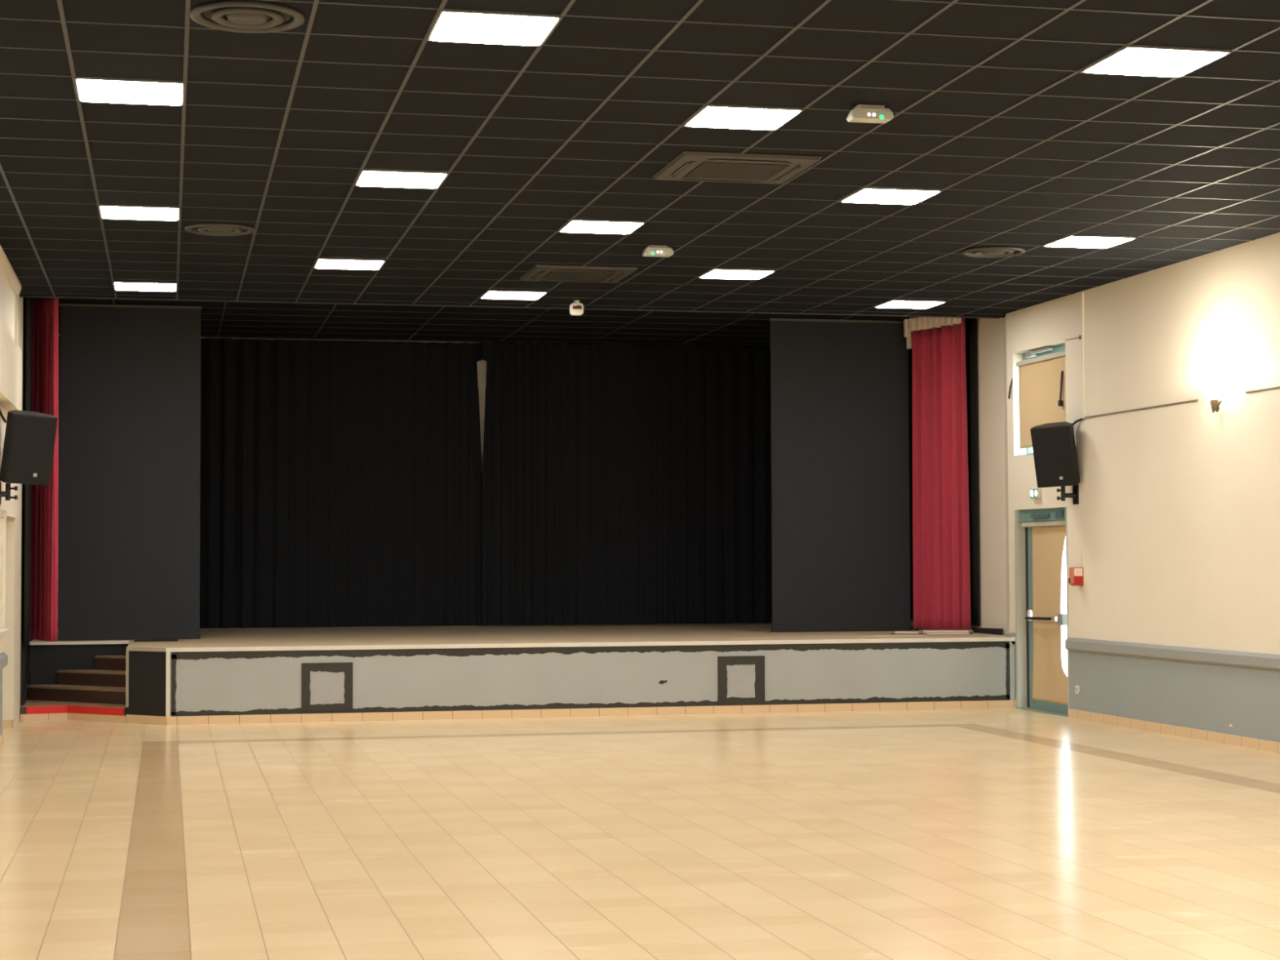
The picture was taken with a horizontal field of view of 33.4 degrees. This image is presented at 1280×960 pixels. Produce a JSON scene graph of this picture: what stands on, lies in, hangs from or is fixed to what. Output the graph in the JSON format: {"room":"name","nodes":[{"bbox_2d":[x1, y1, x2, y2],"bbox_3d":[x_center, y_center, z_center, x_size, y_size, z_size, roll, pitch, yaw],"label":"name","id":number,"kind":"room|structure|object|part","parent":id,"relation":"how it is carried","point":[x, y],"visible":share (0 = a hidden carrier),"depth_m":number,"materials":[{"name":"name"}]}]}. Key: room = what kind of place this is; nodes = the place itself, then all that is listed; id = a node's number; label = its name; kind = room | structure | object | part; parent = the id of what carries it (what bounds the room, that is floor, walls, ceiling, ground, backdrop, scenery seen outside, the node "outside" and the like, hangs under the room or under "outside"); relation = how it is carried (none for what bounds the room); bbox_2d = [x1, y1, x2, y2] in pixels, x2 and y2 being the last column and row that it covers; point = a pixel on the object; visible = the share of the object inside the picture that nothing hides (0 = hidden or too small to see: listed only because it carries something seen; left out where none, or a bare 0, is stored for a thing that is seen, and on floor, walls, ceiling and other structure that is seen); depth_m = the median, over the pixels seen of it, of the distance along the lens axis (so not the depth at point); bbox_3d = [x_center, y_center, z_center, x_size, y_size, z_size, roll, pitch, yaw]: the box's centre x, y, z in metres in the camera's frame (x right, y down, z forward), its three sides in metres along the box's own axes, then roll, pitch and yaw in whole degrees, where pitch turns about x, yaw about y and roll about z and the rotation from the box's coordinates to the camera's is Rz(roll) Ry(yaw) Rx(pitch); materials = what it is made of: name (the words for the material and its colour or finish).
{"room":"auditorium","nodes":[
{"label":"auditorium","id":0,"kind":"room"},
{"bbox_2d":[0,269,33,734],"bbox_3d":[-4.154,-0.329,11.392,0.320,4.750,32.000,0,-2,-13],"label":"wall","id":1,"kind":"structure","parent":0,"point":[11,640],"depth_m":20.77,"materials":[{"name":"beige paint"}]},
{"bbox_2d":[0,409,6,422],"bbox_3d":[-5.527,-0.586,18.417,0.036,0.153,0.487,0,-2,-8],"label":"cable","id":2,"kind":"object","parent":1,"relation":"attached to","point":[1,413],"visible":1,"depth_m":18.54,"materials":[{"name":"black rubber"}]},
{"bbox_2d":[0,652,8,669],"bbox_3d":[-3.091,1.146,7.413,0.045,0.123,23.890,0,-2,-13],"label":"trim","id":3,"kind":"structure","parent":1,"relation":"attached to","point":[3,656],"depth_m":18.68,"materials":[{"name":"grey paint"}]},
{"bbox_2d":[0,508,9,636],"bbox_3d":[-5.397,0.772,17.879,0.070,1.085,2.240,0,-2,-13],"label":"board","id":4,"kind":"object","parent":1,"relation":"attached to","point":[3,630],"visible":1,"depth_m":18.84,"materials":[{"name":"beige paint"}]},
{"bbox_3d":[-5.423,0.759,17.859,0.012,0.980,2.050,0,-2,-13],"label":"board panel","id":5,"kind":"part","parent":4,"relation":"part of","materials":[{"name":"beige paint"}]},
{"bbox_3d":[-5.411,0.754,17.862,0.035,1.050,2.210,0,-2,-13],"label":"frame","id":6,"kind":"part","parent":4,"relation":"part of","materials":[{"name":"beige paint"}]},
{"bbox_2d":[0,720,13,746],"bbox_3d":[-3.372,1.880,8.199,0.182,0.085,25.600,0,-2,-13],"label":"baseboard","id":7,"kind":"structure","parent":1,"relation":"attached to","point":[6,724],"depth_m":20.67,"materials":[{"name":"beige tile"}]},
{"bbox_2d":[0,481,17,504],"bbox_3d":[-5.537,0.113,18.625,0.171,0.200,0.115,1,-3,-36],"label":"bracket","id":8,"kind":"object","parent":1,"relation":"attached to","point":[6,494],"visible":1,"depth_m":18.63,"materials":[{"name":"black metal"}]},
{"bbox_3d":[-5.553,0.103,18.632,0.047,0.150,0.109,-2,-3,41],"label":"arm","id":9,"kind":"part","parent":8,"relation":"part of","materials":[{"name":"black metal"}]},
{"bbox_3d":[-5.486,0.153,18.639,0.095,0.036,0.027,-1,-2,14],"label":"clamp knob","id":10,"kind":"part","parent":8,"relation":"part of","materials":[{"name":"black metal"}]},
{"bbox_3d":[-5.487,0.073,18.642,0.095,0.036,0.027,-1,-2,14],"label":"clamp knob","id":11,"kind":"part","parent":8,"relation":"part of","materials":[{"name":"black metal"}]},
{"bbox_2d":[0,320,21,411],"bbox_3d":[-3.151,-1.384,7.863,0.100,0.580,24.600,0,-2,-13],"label":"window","id":12,"kind":"structure","parent":1,"relation":"attached to","point":[10,352],"depth_m":18.46,"materials":[{"name":"beige paint"}]},
{"bbox_2d":[0,244,21,297],"bbox_3d":[-3.256,-2.306,8.235,0.050,0.111,25.300,0,-2,-13],"label":"trim","id":13,"kind":"structure","parent":1,"relation":"attached to","point":[6,267],"depth_m":19.23,"materials":[{"name":"beige paint"}]},
{"bbox_2d":[14,294,17,342],"bbox_3d":[-5.983,-1.487,20.436,0.014,0.570,0.030,0,-2,-13],"label":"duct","id":14,"kind":"object","parent":1,"relation":"attached to","point":[15,298],"visible":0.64,"depth_m":20.43,"materials":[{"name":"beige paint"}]},
{"bbox_2d":[23,297,31,645],"bbox_3d":[-6.332,-0.140,22.044,0.046,3.677,0.499,0,-2,-14],"label":"curtain","id":15,"kind":"object","parent":1,"relation":"attached to","point":[28,300],"visible":0.73,"depth_m":21.90,"materials":[{"name":"black fabric"}]},
{"bbox_2d":[0,409,57,485],"bbox_3d":[-5.381,-0.284,18.676,0.435,0.664,0.419,1,-3,-37],"label":"loudspeaker","id":16,"kind":"object","parent":1,"relation":"attached to","point":[29,438],"visible":1,"depth_m":18.54,"materials":[{"name":"black plastic"}]},
{"bbox_2d":[58,334,772,629],"bbox_3d":[-2.245,0.289,27.783,11.150,4.750,0.200,0,-2,-13],"label":"wall","id":17,"kind":"structure","parent":0,"point":[482,365],"depth_m":27.76,"materials":[{"name":"white paint"}]},
{"bbox_2d":[31,297,916,347],"bbox_3d":[-1.680,-1.946,25.279,11.150,0.100,5.600,0,-2,-13],"label":"ceiling","id":18,"kind":"structure","parent":0,"point":[468,322],"depth_m":25.61,"materials":[{"name":"black tile"}]},
{"bbox_2d":[30,297,58,641],"bbox_3d":[-6.275,-0.148,22.454,0.094,3.666,0.982,1,-3,-31],"label":"stage curtain","id":19,"kind":"object","parent":18,"relation":"hanging from","point":[45,397],"visible":0.77,"depth_m":22.34,"materials":[{"name":"red fabric"}]},
{"bbox_2d":[57,335,482,628],"bbox_3d":[-4.666,0.038,27.070,5.372,3.663,0.092,0,-2,-13],"label":"curtain","id":20,"kind":"object","parent":18,"relation":"hanging from","point":[340,481],"visible":0.69,"depth_m":27.25,"materials":[{"name":"black fabric"}]},
{"bbox_2d":[58,297,889,346],"bbox_3d":[-1.643,-1.901,25.071,10.432,0.004,5.142,0,-2,-13],"label":"trim","id":21,"kind":"structure","parent":18,"relation":"attached to","point":[113,301],"depth_m":25.81,"materials":[{"name":"grey metal"}]},
{"bbox_2d":[481,342,772,625],"bbox_3d":[0.432,0.057,28.124,5.080,3.663,0.088,0,-2,-13],"label":"curtain","id":22,"kind":"object","parent":18,"relation":"hanging from","point":[621,484],"visible":0.8,"depth_m":27.99,"materials":[{"name":"black fabric"}]},
{"bbox_2d":[903,316,970,630],"bbox_3d":[3.468,-0.100,24.774,0.243,3.667,1.109,1,-3,-33],"label":"stage curtain","id":23,"kind":"object","parent":18,"relation":"hanging from","point":[940,485],"visible":0.94,"depth_m":24.67,"materials":[{"name":"red fabric"}]},
{"bbox_2d":[0,0,1279,318],"bbox_3d":[1.768,-2.559,9.744,11.150,0.469,26.250,0,-2,-13],"label":"ceiling","id":24,"kind":"structure","parent":0,"point":[888,15],"depth_m":13.77,"materials":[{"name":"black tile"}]},
{"bbox_2d":[74,77,184,106],"bbox_3d":[-2.896,-2.207,12.124,0.598,0.014,0.598,0,-2,-13],"label":"recessed light","id":25,"kind":"object","parent":24,"relation":"in","point":[88,89],"visible":1,"depth_m":12.09,"materials":[{"name":"white plastic"}]},
{"bbox_2d":[98,204,180,221],"bbox_3d":[-3.825,-2.043,16.309,0.598,0.014,0.598,0,-2,-13],"label":"recessed light","id":26,"kind":"object","parent":24,"relation":"in","point":[106,211],"visible":1,"depth_m":16.26,"materials":[{"name":"white plastic"}]},
{"bbox_2d":[112,280,177,291],"bbox_3d":[-4.789,-1.873,20.650,0.598,0.014,0.598,0,-2,-13],"label":"recessed light","id":27,"kind":"object","parent":24,"relation":"in","point":[118,286],"visible":1,"depth_m":20.57,"materials":[{"name":"white plastic"}]},
{"bbox_2d":[184,222,254,235],"bbox_3d":[-3.368,-2.005,17.096,0.553,0.032,0.553,0,-2,-13],"label":"ceiling vent","id":28,"kind":"object","parent":24,"relation":"in","point":[203,228],"visible":1,"depth_m":17.02,"materials":[{"name":"grey metal"}]},
{"bbox_2d":[190,0,304,33],"bbox_3d":[-1.925,-2.265,10.456,0.553,0.032,0.553,0,-2,-13],"label":"ceiling vent","id":29,"kind":"object","parent":24,"relation":"in","point":[231,15],"visible":1,"depth_m":10.41,"materials":[{"name":"grey metal"}]},
{"bbox_2d":[313,257,386,270],"bbox_3d":[-2.614,-1.939,19.157,0.598,0.014,0.598,0,-2,-13],"label":"recessed light","id":30,"kind":"object","parent":24,"relation":"in","point":[321,263],"visible":1,"depth_m":19.10,"materials":[{"name":"white plastic"}]},
{"bbox_2d":[354,168,448,188],"bbox_3d":[-1.674,-2.105,14.923,0.598,0.014,0.598,0,-2,-13],"label":"recessed light","id":31,"kind":"object","parent":24,"relation":"in","point":[366,177],"visible":1,"depth_m":14.88,"materials":[{"name":"white plastic"}]},
{"bbox_2d":[426,9,561,46],"bbox_3d":[-0.741,-2.270,10.719,0.598,0.014,0.598,0,-2,-13],"label":"recessed light","id":32,"kind":"object","parent":24,"relation":"in","point":[452,26],"visible":1,"depth_m":10.68,"materials":[{"name":"white plastic"}]},
{"bbox_2d":[479,289,547,299],"bbox_3d":[-1.274,-1.858,21.429,0.598,0.014,0.598,0,-2,-13],"label":"recessed light","id":33,"kind":"object","parent":24,"relation":"in","point":[491,294],"visible":1,"depth_m":21.37,"materials":[{"name":"white plastic"}]},
{"bbox_2d":[569,300,583,315],"bbox_3d":[-0.653,-1.772,21.961,0.135,0.150,0.076,0,-2,-13],"label":"detector","id":34,"kind":"object","parent":24,"relation":"attached to","point":[576,308],"visible":1,"depth_m":21.93,"materials":[{"name":"white plastic"}]},
{"bbox_2d":[519,265,637,283],"bbox_3d":[-0.582,-1.908,19.842,0.950,0.033,0.950,0,-2,-13],"label":"air cassette","id":35,"kind":"object","parent":24,"relation":"attached to","point":[565,273],"visible":1,"depth_m":19.68,"materials":[{"name":"grey metal"}]},
{"bbox_2d":[541,271,614,281],"bbox_3d":[-0.582,-1.898,19.842,0.580,0.010,0.580,0,-2,-13],"label":"grille","id":36,"kind":"object","parent":35,"relation":"attached to","point":[582,276],"depth_m":19.82,"materials":[{"name":"black metal"}]},
{"bbox_2d":[557,219,645,234],"bbox_3d":[-0.311,-2.028,17.088,0.598,0.014,0.598,0,-2,-13],"label":"recessed light","id":37,"kind":"object","parent":24,"relation":"in","point":[588,226],"visible":1,"depth_m":17.03,"materials":[{"name":"white plastic"}]},
{"bbox_2d":[642,244,673,257],"bbox_3d":[0.153,-1.952,18.149,0.253,0.090,0.116,0,-2,-13],"label":"lamp","id":38,"kind":"object","parent":24,"relation":"attached to","point":[653,251],"visible":1,"depth_m":18.11,"materials":[{"name":"white plastic"}]},
{"bbox_3d":[0.150,-1.986,18.158,0.158,0.020,0.080,0,-2,-13],"label":"plate","id":39,"kind":"part","parent":38,"relation":"part of","materials":[{"name":"white plastic"}]},
{"bbox_2d":[652,151,822,184],"bbox_3d":[0.649,-2.116,14.527,0.950,0.033,0.950,0,-2,-13],"label":"air cassette","id":40,"kind":"object","parent":24,"relation":"attached to","point":[709,166],"visible":1,"depth_m":14.38,"materials":[{"name":"grey metal"}]},
{"bbox_2d":[684,161,788,180],"bbox_3d":[0.649,-2.106,14.526,0.580,0.010,0.580,0,-2,-13],"label":"grille","id":41,"kind":"object","parent":40,"relation":"attached to","point":[731,171],"depth_m":14.50,"materials":[{"name":"black"}]},
{"bbox_2d":[697,268,776,279],"bbox_3d":[0.901,-1.924,19.936,0.598,0.014,0.598,0,-2,-13],"label":"recessed light","id":42,"kind":"object","parent":24,"relation":"in","point":[723,273],"visible":1,"depth_m":19.86,"materials":[{"name":"white plastic"}]},
{"bbox_2d":[682,104,804,130],"bbox_3d":[0.618,-2.192,12.903,0.598,0.014,0.598,0,-2,-13],"label":"recessed light","id":43,"kind":"object","parent":24,"relation":"in","point":[710,116],"visible":1,"depth_m":12.87,"materials":[{"name":"white plastic"}]},
{"bbox_2d":[846,104,893,123],"bbox_3d":[1.361,-2.168,12.613,0.258,0.090,0.116,0,-2,-13],"label":"lamp","id":44,"kind":"object","parent":24,"relation":"attached to","point":[868,113],"visible":1,"depth_m":12.57,"materials":[{"name":"white plastic"}]},
{"bbox_3d":[1.359,-2.203,12.622,0.161,0.020,0.080,0,-2,-13],"label":"plate","id":45,"kind":"part","parent":44,"relation":"part of","materials":[{"name":"white plastic"}]},
{"bbox_2d":[838,186,942,204],"bbox_3d":[1.841,-2.090,15.703,0.598,0.014,0.598,0,-2,-13],"label":"recessed light","id":46,"kind":"object","parent":24,"relation":"in","point":[868,194],"visible":1,"depth_m":15.66,"materials":[{"name":"white plastic"}]},
{"bbox_2d":[873,299,946,308],"bbox_3d":[2.826,-1.841,22.339,0.598,0.014,0.598,0,-2,-13],"label":"recessed light","id":47,"kind":"object","parent":24,"relation":"in","point":[900,304],"visible":1,"depth_m":22.26,"materials":[{"name":"white plastic"}]},
{"bbox_2d":[961,245,1026,257],"bbox_3d":[3.071,-1.977,18.523,0.553,0.032,0.553,0,-2,-13],"label":"ceiling vent","id":48,"kind":"object","parent":24,"relation":"in","point":[990,251],"visible":1,"depth_m":18.45,"materials":[{"name":"grey metal"}]},
{"bbox_2d":[1041,235,1137,248],"bbox_3d":[3.790,-2.011,17.998,0.598,0.014,0.598,0,-2,-13],"label":"recessed light","id":49,"kind":"object","parent":24,"relation":"in","point":[1071,241],"visible":1,"depth_m":17.96,"materials":[{"name":"white plastic"}]},
{"bbox_2d":[1079,45,1231,77],"bbox_3d":[2.774,-2.255,11.498,0.598,0.014,0.598,0,-2,-13],"label":"recessed light","id":50,"kind":"object","parent":24,"relation":"in","point":[1137,60],"visible":1,"depth_m":11.45,"materials":[{"name":"white plastic"}]},
{"bbox_2d":[0,707,1279,959],"bbox_3d":[1.021,2.126,12.444,11.800,0.120,32.400,0,-2,-13],"label":"floor","id":51,"kind":"structure","parent":0,"point":[1011,833],"depth_m":12.10,"materials":[{"name":"beige tile"}]},
{"bbox_2d":[20,655,126,723],"bbox_3d":[-5.843,2.153,22.073,1.052,0.620,1.720,0,-2,-13],"label":"steps","id":52,"kind":"structure","parent":51,"relation":"on","point":[98,694],"depth_m":22.20,"materials":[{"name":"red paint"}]},
{"bbox_3d":[-6.411,2.086,22.253,0.015,0.468,1.107,0,-2,-13],"label":"skirting","id":53,"kind":"part","parent":52,"relation":"part of","materials":[{"name":"black paint"}]},
{"bbox_2d":[29,623,1016,724],"bbox_3d":[-1.560,2.166,24.728,10.560,0.760,5.874,0,-2,-13],"label":"stage platform","id":54,"kind":"object","parent":51,"relation":"on","point":[222,676],"visible":1,"depth_m":22.09,"materials":[{"name":"black paint"}]},
{"bbox_3d":[-6.026,1.753,22.947,1.045,0.033,0.025,0,-2,-13],"label":"edge trim","id":55,"kind":"part","parent":54,"relation":"part of","materials":[{"name":"silver metal"}]},
{"bbox_2d":[57,303,201,640],"bbox_3d":[-5.609,-0.088,23.463,1.527,3.684,0.060,0,-2,-13],"label":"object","id":56,"kind":"object","parent":54,"relation":"on","point":[130,375],"visible":0.9,"depth_m":23.44,"materials":[{"name":"grey fabric"}]},
{"bbox_3d":[-5.602,1.723,23.394,1.519,0.060,0.060,0,-2,-13],"label":"rail","id":57,"kind":"part","parent":56,"relation":"part of","materials":[{"name":"black metal"}]},
{"bbox_3d":[-5.617,-1.916,23.533,1.527,0.026,0.050,0,-2,-13],"label":"rail","id":58,"kind":"part","parent":56,"relation":"part of","materials":[{"name":"grey metal"}]},
{"bbox_3d":[-4.912,1.966,21.197,0.559,0.599,0.012,-2,-3,34],"label":"trim","id":59,"kind":"part","parent":54,"relation":"part of","materials":[{"name":"beige"}]},
{"bbox_3d":[-4.903,2.014,21.206,0.555,0.652,0.024,-2,-3,34],"label":"panel","id":60,"kind":"part","parent":54,"relation":"part of","materials":[{"name":"black paint"}]},
{"bbox_2d":[133,639,177,641],"bbox_3d":[-5.231,1.733,23.045,0.460,0.011,0.360,0,-2,-13],"label":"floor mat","id":61,"kind":"object","parent":54,"relation":"on","point":[135,640],"visible":1,"depth_m":22.90,"materials":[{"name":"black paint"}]},
{"bbox_2d":[301,662,352,711],"bbox_3d":[-3.136,2.073,21.378,0.510,0.480,0.010,0,-2,-13],"label":"hatch","id":62,"kind":"object","parent":54,"relation":"attached to","point":[325,686],"visible":1,"depth_m":21.38,"materials":[{"name":"black paint"}]},
{"bbox_3d":[-3.137,2.082,21.379,0.395,0.378,0.006,0,-2,-13],"label":"panel","id":63,"kind":"part","parent":62,"relation":"part of","materials":[{"name":"grey paint"}]},
{"bbox_3d":[-0.320,2.015,22.022,8.938,0.675,0.042,0,-2,-13],"label":"edge trim","id":64,"kind":"part","parent":54,"relation":"part of","materials":[{"name":"black paint"}]},
{"bbox_3d":[-0.300,2.036,22.025,8.898,0.632,0.018,0,-2,-13],"label":"panel","id":65,"kind":"part","parent":54,"relation":"part of","materials":[{"name":"grey paint"}]},
{"bbox_2d":[658,680,666,684],"bbox_3d":[0.240,2.099,22.134,0.090,0.044,0.005,0,-2,-13],"label":"light","id":66,"kind":"object","parent":54,"relation":"attached to","point":[660,682],"depth_m":22.13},
{"bbox_2d":[717,655,764,705],"bbox_3d":[1.060,2.095,22.308,0.508,0.505,0.010,0,-2,-13],"label":"hatch","id":67,"kind":"object","parent":54,"relation":"attached to","point":[740,679],"visible":1,"depth_m":22.31,"materials":[{"name":"black paint"}]},
{"bbox_3d":[1.055,2.101,22.308,0.370,0.399,0.006,0,-2,-13],"label":"panel","id":68,"kind":"part","parent":67,"relation":"part of","materials":[{"name":"grey paint"}]},
{"bbox_2d":[768,318,911,632],"bbox_3d":[2.373,-0.056,25.233,1.720,3.689,0.060,0,-2,-13],"label":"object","id":69,"kind":"object","parent":54,"relation":"on","point":[840,448],"visible":0.93,"depth_m":25.21,"materials":[{"name":"grey fabric"}]},
{"bbox_3d":[2.366,-1.887,25.303,1.720,0.026,0.050,0,-2,-13],"label":"rail","id":70,"kind":"part","parent":69,"relation":"part of","materials":[{"name":"grey metal"}]},
{"bbox_3d":[2.381,1.757,25.164,1.712,0.060,0.060,0,-2,-13],"label":"rail","id":71,"kind":"part","parent":69,"relation":"part of","materials":[{"name":"black"}]},
{"bbox_2d":[857,635,925,636],"bbox_3d":[2.776,1.719,23.521,0.780,0.008,0.060,0,-2,-13],"label":"wooden lath","id":72,"kind":"object","parent":54,"relation":"on","point":[882,635],"visible":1,"depth_m":23.51,"materials":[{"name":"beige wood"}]},
{"bbox_2d":[890,631,923,634],"bbox_3d":[3.005,1.721,24.012,0.367,0.038,0.037,-1,-2,14],"label":"metal pole","id":73,"kind":"object","parent":54,"relation":"on","point":[891,632],"visible":1,"depth_m":24.00,"materials":[{"name":"beige"}]},
{"bbox_2d":[919,630,973,634],"bbox_3d":[3.460,1.718,24.108,0.605,0.047,0.047,-1,-2,10],"label":"metal pole","id":74,"kind":"object","parent":54,"relation":"on","point":[971,632],"visible":0.94,"depth_m":24.09,"materials":[{"name":"beige"}]},
{"bbox_2d":[926,632,968,635],"bbox_3d":[3.427,1.716,23.727,0.471,0.024,0.024,0,-2,0],"label":"metal pole","id":75,"kind":"object","parent":54,"relation":"on","point":[952,633],"visible":1,"depth_m":23.72,"materials":[{"name":"beige metal"}]},
{"bbox_2d":[971,627,1003,635],"bbox_3d":[3.934,1.708,24.178,0.030,0.072,0.920,0,-2,-12],"label":"batten","id":76,"kind":"object","parent":54,"relation":"on","point":[980,630],"visible":0.93,"depth_m":24.10,"materials":[{"name":"paint"}]},
{"bbox_2d":[910,232,1279,742],"bbox_3d":[6.351,-0.284,13.722,0.460,4.750,32.000,0,-2,-13],"label":"wall","id":77,"kind":"structure","parent":0,"point":[1175,521],"depth_m":19.62,"materials":[{"name":"beige paint"}]},
{"bbox_2d":[907,318,979,625],"bbox_3d":[3.603,-0.080,25.738,0.057,3.598,2.551,0,-2,-13],"label":"curtain","id":78,"kind":"object","parent":77,"relation":"attached to","point":[971,323],"visible":0.13,"depth_m":24.63,"materials":[{"name":"black fabric"}]},
{"bbox_2d":[1030,488,1041,498],"bbox_3d":[4.161,0.140,22.414,0.048,0.104,0.200,0,-2,-13],"label":"exit sign","id":79,"kind":"object","parent":77,"relation":"attached to","point":[1035,493],"visible":0.98,"depth_m":22.36,"materials":[{"name":"white plastic"}]},
{"bbox_2d":[1008,342,1065,456],"bbox_3d":[4.287,-0.837,22.460,0.291,1.121,1.441,0,-2,-13],"label":"window","id":80,"kind":"structure","parent":77,"relation":"in","point":[1059,348],"depth_m":22.45,"materials":[{"name":"teal paint"}]},
{"bbox_3d":[4.034,-1.032,23.117,0.091,0.305,0.034,-1,-2,12],"label":"stay arm","id":81,"kind":"part","parent":80,"relation":"part of","materials":[{"name":"black metal"}]},
{"bbox_2d":[1016,351,1066,448],"bbox_3d":[4.226,-0.830,22.395,0.042,0.940,1.300,0,-2,-13],"label":"window blind","id":82,"kind":"object","parent":80,"relation":"attached to","point":[1039,377],"visible":0.83,"depth_m":22.47,"materials":[{"name":"beige fabric"}]},
{"bbox_3d":[4.322,-0.939,21.906,0.060,0.362,0.046,-1,-2,14],"label":"stay arm","id":83,"kind":"part","parent":80,"relation":"part of","materials":[{"name":"black metal"}]},
{"bbox_2d":[1013,506,1069,716],"bbox_3d":[4.318,1.365,22.349,0.260,2.130,1.380,0,-2,-13],"label":"door","id":84,"kind":"structure","parent":77,"relation":"in","point":[1023,535],"depth_m":22.91,"materials":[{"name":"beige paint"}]},
{"bbox_3d":[4.277,0.366,22.369,0.100,0.128,1.300,0,-2,-13],"label":"head frame","id":85,"kind":"part","parent":84,"relation":"part of","materials":[{"name":"teal paint"}]},
{"bbox_3d":[4.322,2.423,22.309,0.260,0.012,1.380,0,-2,-13],"label":"sill","id":86,"kind":"part","parent":84,"relation":"part of","materials":[{"name":"teal paint"}]},
{"bbox_3d":[4.323,1.422,22.292,0.045,1.988,1.210,0,-2,-13],"label":"frame","id":87,"kind":"part","parent":84,"relation":"part of","materials":[{"name":"teal paint"}]},
{"bbox_2d":[1030,422,1079,488],"bbox_3d":[4.196,-0.255,21.449,0.440,0.668,0.428,-1,-2,26],"label":"loudspeaker","id":88,"kind":"object","parent":77,"relation":"attached to","point":[1054,446],"visible":1,"depth_m":21.31,"materials":[{"name":"black plastic"}]},
{"bbox_2d":[1057,484,1079,504],"bbox_3d":[4.293,0.145,21.449,0.219,0.200,0.120,0,-2,-13],"label":"bracket","id":89,"kind":"object","parent":77,"relation":"attached to","point":[1075,495],"visible":0.99,"depth_m":21.45,"materials":[{"name":"black metal"}]},
{"bbox_3d":[4.317,0.136,21.473,0.155,0.150,0.046,0,-2,1],"label":"arm","id":90,"kind":"part","parent":89,"relation":"part of","materials":[{"name":"black metal"}]},
{"bbox_3d":[4.389,0.145,21.470,0.012,0.200,0.120,0,-2,-13],"label":"wall plate","id":91,"kind":"part","parent":89,"relation":"part of","materials":[{"name":"black metal"}]},
{"bbox_2d":[1065,291,1085,418],"bbox_3d":[4.384,-1.240,21.503,0.020,1.270,0.440,0,-2,-13],"label":"conduit","id":92,"kind":"object","parent":77,"relation":"attached to","point":[1082,336],"visible":1,"depth_m":21.30,"materials":[{"name":"beige paint"}]},
{"bbox_2d":[1068,567,1084,586],"bbox_3d":[4.360,0.968,21.326,0.125,0.185,0.105,0,-2,-13],"label":"fire alarm","id":93,"kind":"object","parent":77,"relation":"attached to","point":[1076,574],"visible":1,"depth_m":21.28,"materials":[{"name":"red plastic"}]},
{"bbox_3d":[4.377,0.919,21.281,0.088,0.078,0.004,0,-2,-13],"label":"label plate","id":94,"kind":"part","parent":93,"relation":"part of","materials":[{"name":"beige plastic"}]},
{"bbox_2d":[1075,685,1079,693],"bbox_3d":[4.391,2.105,21.414,0.016,0.085,0.085,0,-2,-13],"label":"wall socket","id":95,"kind":"object","parent":77,"relation":"attached to","point":[1077,687],"visible":1,"depth_m":21.40,"materials":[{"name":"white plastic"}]},
{"bbox_2d":[1072,417,1084,425],"bbox_3d":[4.377,-0.556,21.418,0.044,0.135,0.300,1,-2,-27],"label":"cable","id":96,"kind":"object","parent":77,"relation":"attached to","point":[1081,419],"visible":0.57,"depth_m":21.39,"materials":[{"name":"black plastic"}]},
{"bbox_2d":[1084,399,1198,418],"bbox_3d":[4.694,-0.665,20.104,0.018,0.022,2.380,0,-2,-13],"label":"cable","id":97,"kind":"object","parent":77,"relation":"attached to","point":[1195,400],"visible":1,"depth_m":19.98,"materials":[{"name":"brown plastic"}]},
{"bbox_2d":[1006,632,1279,670],"bbox_3d":[6.786,1.225,10.566,0.045,0.123,25.770,0,-2,-13],"label":"trim","id":98,"kind":"structure","parent":77,"relation":"attached to","point":[1263,660],"depth_m":19.24,"materials":[{"name":"grey paint"}]},
{"bbox_2d":[1068,708,1279,752],"bbox_3d":[6.822,1.923,10.466,0.012,0.085,25.612,0,-2,-13],"label":"baseboard","id":99,"kind":"structure","parent":77,"relation":"attached to","point":[1267,745],"depth_m":19.23,"materials":[{"name":"beige tile"}]},
{"bbox_2d":[1200,376,1231,412],"bbox_3d":[4.964,-0.742,18.485,0.190,0.310,0.374,0,-2,-13],"label":"wall lamp","id":100,"kind":"object","parent":77,"relation":"attached to","point":[1215,390],"visible":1,"depth_m":18.40,"materials":[{"name":"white glass"}]},
{"bbox_3d":[4.963,-0.847,18.489,0.096,0.100,0.096,0,-2,-13],"label":"bulb","id":101,"kind":"part","parent":100,"relation":"part of","materials":[{"name":"white glass"}]},
{"bbox_3d":[4.958,-0.771,18.485,0.178,0.152,0.374,0,-2,-13],"label":"lamp shade","id":102,"kind":"part","parent":100,"relation":"part of","materials":[{"name":"white glass"}]},
{"bbox_2d":[1245,386,1279,393],"bbox_3d":[7.362,-1.131,8.085,0.018,0.022,20.500,0,-2,-13],"label":"cable","id":103,"kind":"object","parent":77,"relation":"attached to","point":[1277,387],"visible":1,"depth_m":17.79,"materials":[{"name":"brown plastic"}]},
{"label":"outside","id":104,"kind":"structure","parent":0,"visible":0},
{"bbox_2d":[1061,625,1067,676],"bbox_3d":[18.806,2.751,29.693,30.400,0.100,70.000,0,-2,-13],"label":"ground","id":105,"kind":"structure","parent":104,"point":[1064,628],"depth_m":38.74,"materials":[{"name":"white"}]}
]}

